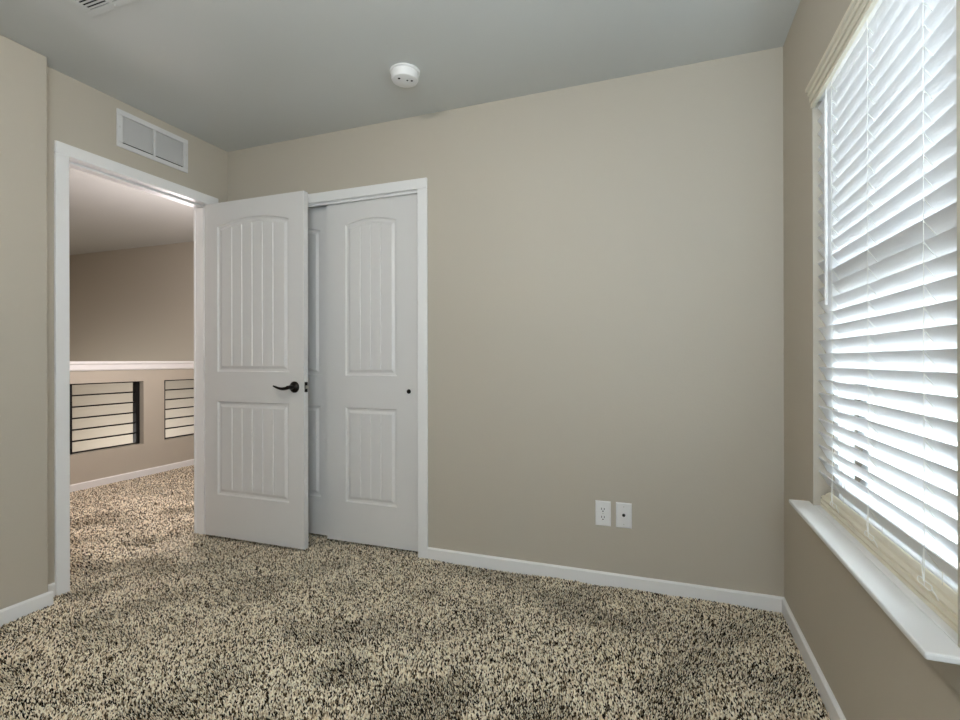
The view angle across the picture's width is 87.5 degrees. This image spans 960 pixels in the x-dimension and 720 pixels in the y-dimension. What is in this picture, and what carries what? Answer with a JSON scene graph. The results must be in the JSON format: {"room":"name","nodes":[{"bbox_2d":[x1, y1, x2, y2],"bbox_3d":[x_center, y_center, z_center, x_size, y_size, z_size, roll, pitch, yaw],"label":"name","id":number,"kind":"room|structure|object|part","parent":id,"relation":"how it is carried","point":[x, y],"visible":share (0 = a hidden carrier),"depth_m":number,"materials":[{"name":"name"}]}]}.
{"room":"empty bedroom","nodes":[
{"label":"empty bedroom","id":0,"kind":"room"},
{"bbox_2d":[0,34,47,609],"bbox_3d":[-2.365,-0.124,1.154,0.082,2.452,2.333,0,0,20],"label":"wall","id":1,"kind":"structure","parent":0,"point":[23,71],"depth_m":2.14,"materials":[{"name":"beige paint"}]},
{"bbox_2d":[0,590,52,626],"bbox_3d":[-2.355,1.067,1.157,0.094,0.070,2.345,0,0,20],"label":"baseboard","id":2,"kind":"structure","parent":1,"relation":"attached to","point":[13,612],"depth_m":2.14,"materials":[{"name":"white paint"}]},
{"bbox_2d":[69,241,193,451],"bbox_3d":[-3.254,1.224,5.746,4.521,5.140,0.100,0,0,20],"label":"wall","id":3,"kind":"structure","parent":0,"point":[133,304],"depth_m":6.07,"materials":[{"name":"beige paint"}]},
{"bbox_2d":[70,369,193,484],"bbox_3d":[-3.579,1.944,3.831,0.120,3.700,3.720,0,0,20],"label":"wall","id":4,"kind":"structure","parent":0,"point":[152,451],"depth_m":4.75,"materials":[{"name":"beige paint"}]},
{"bbox_2d":[70,381,139,454],"bbox_3d":[-3.362,0.496,4.474,0.048,0.594,0.630,0,0,20],"label":"railing","id":5,"kind":"object","parent":4,"relation":"on","point":[136,384],"visible":0.65,"depth_m":4.58,"materials":[{"name":"black metal"}]},
{"bbox_3d":[-3.462,0.496,4.203,0.048,0.594,0.052,0,0,20],"label":"post","id":6,"kind":"part","parent":5,"relation":"part of","materials":[{"name":"black metal"}]},
{"bbox_3d":[-3.260,0.496,4.754,0.048,0.594,0.034,0,0,20],"label":"post","id":7,"kind":"part","parent":5,"relation":"part of","materials":[{"name":"black metal"}]},
{"bbox_2d":[70,361,193,370],"bbox_3d":[-3.583,0.052,3.832,0.180,0.082,3.720,0,0,20],"label":"trim","id":8,"kind":"structure","parent":4,"relation":"on","point":[74,365],"depth_m":4.58,"materials":[{"name":"white paint"}]},
{"bbox_2d":[70,459,193,491],"bbox_3d":[-3.519,1.070,3.809,0.012,0.070,3.720,0,0,20],"label":"baseboard","id":9,"kind":"structure","parent":4,"relation":"attached to","point":[131,475],"depth_m":4.60,"materials":[{"name":"white paint"}]},
{"bbox_2d":[164,379,193,439],"bbox_3d":[-3.073,0.496,5.261,0.048,0.594,0.627,0,0,20],"label":"railing","id":10,"kind":"object","parent":4,"relation":"on","point":[181,379],"visible":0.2,"depth_m":5.13,"materials":[{"name":"black metal"}]},
{"bbox_3d":[-3.172,0.496,4.991,0.048,0.594,0.052,0,0,20],"label":"post","id":11,"kind":"part","parent":10,"relation":"part of","materials":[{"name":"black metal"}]},
{"bbox_2d":[47,66,227,583],"bbox_3d":[-1.979,-0.124,2.496,0.120,2.452,5.120,0,0,20],"label":"wall","id":12,"kind":"structure","parent":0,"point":[79,115],"depth_m":2.46,"materials":[{"name":"beige paint"}]},
{"bbox_2d":[48,583,55,596],"bbox_3d":[-1.980,1.067,2.297,0.012,0.070,0.055,0,0,20],"label":"baseboard","id":13,"kind":"structure","parent":12,"relation":"attached to","point":[52,586],"depth_m":2.31,"materials":[{"name":"white paint"}]},
{"bbox_2d":[54,140,217,594],"bbox_3d":[-1.877,0.041,2.772,0.150,2.122,0.906,0,0,20],"label":"door frame","id":14,"kind":"structure","parent":12,"relation":"attached to","point":[66,156],"depth_m":2.37,"materials":[{"name":"white paint"}]},
{"bbox_3d":[-1.941,0.041,2.796,0.015,2.122,0.906,0,0,20],"label":"landing casing","id":15,"kind":"part","parent":14,"relation":"part of","materials":[{"name":"white paint"}]},
{"bbox_2d":[205,191,308,549],"bbox_3d":[-1.334,0.058,2.977,0.759,2.030,0.162,0,0,20],"label":"door","id":16,"kind":"structure","parent":14,"relation":"attached to","point":[256,249],"depth_m":2.95,"materials":[{"name":"white paint"}]},
{"bbox_3d":[-1.102,0.154,2.839,0.140,0.065,0.063,0,0,20],"label":"lever handle","id":17,"kind":"part","parent":16,"relation":"part of","materials":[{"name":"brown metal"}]},
{"bbox_2d":[116,108,187,172],"bbox_3d":[-1.806,-1.206,2.783,0.012,0.196,0.411,0,0,20],"label":"air vent","id":18,"kind":"object","parent":12,"relation":"attached to","point":[134,134],"visible":1,"depth_m":2.76,"materials":[{"name":"white metal"}]},
{"bbox_2d":[0,0,799,254],"bbox_3d":[-2.534,-1.399,2.700,8.185,0.100,5.400,0,0,20],"label":"ceiling","id":19,"kind":"structure","parent":0,"point":[231,75],"depth_m":2.22,"materials":[{"name":"grey paint"}]},
{"bbox_2d":[65,0,137,16],"bbox_3d":[-1.433,-1.347,1.774,0.298,0.009,0.302,0,0,20],"label":"ceiling vent","id":20,"kind":"object","parent":19,"relation":"in","point":[91,7],"visible":1,"depth_m":1.90,"materials":[{"name":"white metal"}]},
{"bbox_2d":[390,63,419,87],"bbox_3d":[-0.352,-1.329,2.353,0.140,0.049,0.140,0,0,20],"label":"smoke detector","id":21,"kind":"object","parent":19,"relation":"attached to","point":[405,75],"visible":1,"depth_m":2.32,"materials":[{"name":"white plastic"}]},
{"bbox_2d":[0,470,830,719],"bbox_3d":[-1.421,1.151,2.292,5.264,0.100,5.160,0,0,20],"label":"floor","id":22,"kind":"structure","parent":0,"point":[449,692],"depth_m":1.71,"materials":[{"name":"brown carpet"}]},
{"bbox_2d":[0,465,829,719],"bbox_3d":[-1.121,1.093,2.946,5.091,0.017,3.669,0,0,20],"label":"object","id":23,"kind":"structure","parent":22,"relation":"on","point":[553,657],"depth_m":1.95,"materials":[{"name":"beige carpet"}]},
{"bbox_2d":[228,47,783,596],"bbox_3d":[-0.131,-0.128,2.765,3.404,2.452,0.120,0,0,20],"label":"wall","id":24,"kind":"structure","parent":0,"point":[606,257],"depth_m":2.43,"materials":[{"name":"beige paint"}]},
{"bbox_2d":[308,206,326,534],"bbox_3d":[-1.149,0.066,3.168,0.629,2.020,0.032,0,0,20],"label":"door","id":25,"kind":"structure","parent":24,"relation":"in","point":[317,216],"depth_m":3.10,"materials":[{"name":"white paint"}]},
{"bbox_2d":[308,177,427,558],"bbox_3d":[-0.892,0.050,3.037,1.330,2.100,0.135,0,0,20],"label":"door frame","id":26,"kind":"structure","parent":24,"relation":"attached to","point":[413,186],"depth_m":2.76,"materials":[{"name":"white paint"}]},
{"bbox_2d":[327,193,417,551],"bbox_3d":[-0.621,0.066,2.927,0.630,2.018,0.035,0,0,20],"label":"door","id":27,"kind":"structure","parent":24,"relation":"in","point":[372,285],"depth_m":2.92,"materials":[{"name":"white paint"}]},
{"bbox_2d":[595,500,610,525],"bbox_3d":[0.596,0.744,2.429,0.073,0.120,0.009,0,0,20],"label":"power outlet","id":28,"kind":"object","parent":24,"relation":"attached to","point":[602,508],"visible":1,"depth_m":2.43,"materials":[{"name":"white plastic"}]},
{"bbox_2d":[599,515,606,520],"bbox_3d":[0.595,0.763,2.427,0.034,0.027,0.002,0,0,20],"label":"socket","id":29,"kind":"object","parent":28,"relation":"attached to","point":[601,517],"depth_m":2.43,"materials":[{"name":"white plastic"}]},
{"bbox_2d":[599,507,606,512],"bbox_3d":[0.595,0.724,2.427,0.034,0.027,0.002,0,0,20],"label":"socket","id":30,"kind":"object","parent":28,"relation":"attached to","point":[601,509],"depth_m":2.43,"materials":[{"name":"white plastic"}]},
{"bbox_2d":[427,547,784,612],"bbox_3d":[0.514,1.062,2.458,1.706,0.070,0.012,0,0,20],"label":"baseboard","id":31,"kind":"structure","parent":24,"relation":"attached to","point":[752,600],"depth_m":2.41,"materials":[{"name":"white paint"}]},
{"bbox_2d":[616,502,631,528],"bbox_3d":[0.686,0.743,2.393,0.073,0.120,0.014,0,0,20],"label":"wall jack","id":32,"kind":"object","parent":24,"relation":"attached to","point":[623,510],"visible":1,"depth_m":2.39,"materials":[{"name":"white plastic"}]},
{"bbox_2d":[783,0,959,719],"bbox_3d":[0.816,-0.131,0.611,0.140,2.452,3.510,0,0,20],"label":"wall","id":33,"kind":"structure","parent":0,"point":[872,670],"depth_m":1.74,"materials":[{"name":"beige paint"}]},
{"bbox_2d":[782,598,845,719],"bbox_3d":[0.724,1.061,0.575,0.012,0.070,3.378,0,0,20],"label":"baseboard","id":34,"kind":"structure","parent":33,"relation":"attached to","point":[827,696],"depth_m":1.71,"materials":[{"name":"white paint"}]},
{"bbox_2d":[789,499,959,664],"bbox_3d":[1.000,0.512,1.316,0.126,0.020,1.012,0,0,20],"label":"window sill","id":35,"kind":"structure","parent":33,"relation":"attached to","point":[929,634],"depth_m":1.09,"materials":[{"name":"white paint"}]},
{"bbox_2d":[805,0,957,633],"bbox_3d":[1.020,-0.222,1.306,0.090,1.446,0.905,0,0,20],"label":"window blind","id":36,"kind":"object","parent":33,"relation":"attached to","point":[885,82],"visible":1,"depth_m":1.19,"materials":[{"name":"white plastic"}]},
{"bbox_3d":[1.127,-0.218,1.580,0.031,1.358,0.002,0,0,20],"label":"ladder cord","id":37,"kind":"part","parent":36,"relation":"part of","materials":[{"name":"white fabric"}]},
{"bbox_3d":[1.024,-0.218,1.300,0.031,1.358,0.002,0,0,20],"label":"ladder cord","id":38,"kind":"part","parent":36,"relation":"part of","materials":[{"name":"white fabric"}]},
{"bbox_3d":[1.033,0.477,1.301,0.032,0.048,0.893,0,0,20],"label":"rail","id":39,"kind":"part","parent":36,"relation":"part of","materials":[{"name":"white plastic"}]},
{"bbox_3d":[0.921,-0.218,1.020,0.031,1.358,0.002,0,0,20],"label":"ladder cord","id":40,"kind":"part","parent":36,"relation":"part of","materials":[{"name":"white fabric"}]},
{"bbox_2d":[834,367,957,592],"bbox_3d":[1.093,-0.223,1.279,0.079,1.451,0.913,0,0,20],"label":"window","id":41,"kind":"structure","parent":33,"relation":"in","point":[952,584],"depth_m":1.27,"materials":[{"name":"white glass"}]},
{"bbox_2d":[929,660,959,694],"bbox_3d":[0.996,0.545,1.317,0.012,0.058,0.999,0,0,20],"label":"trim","id":42,"kind":"structure","parent":33,"relation":"attached to","point":[950,672],"depth_m":0.89,"materials":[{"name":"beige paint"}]}
]}

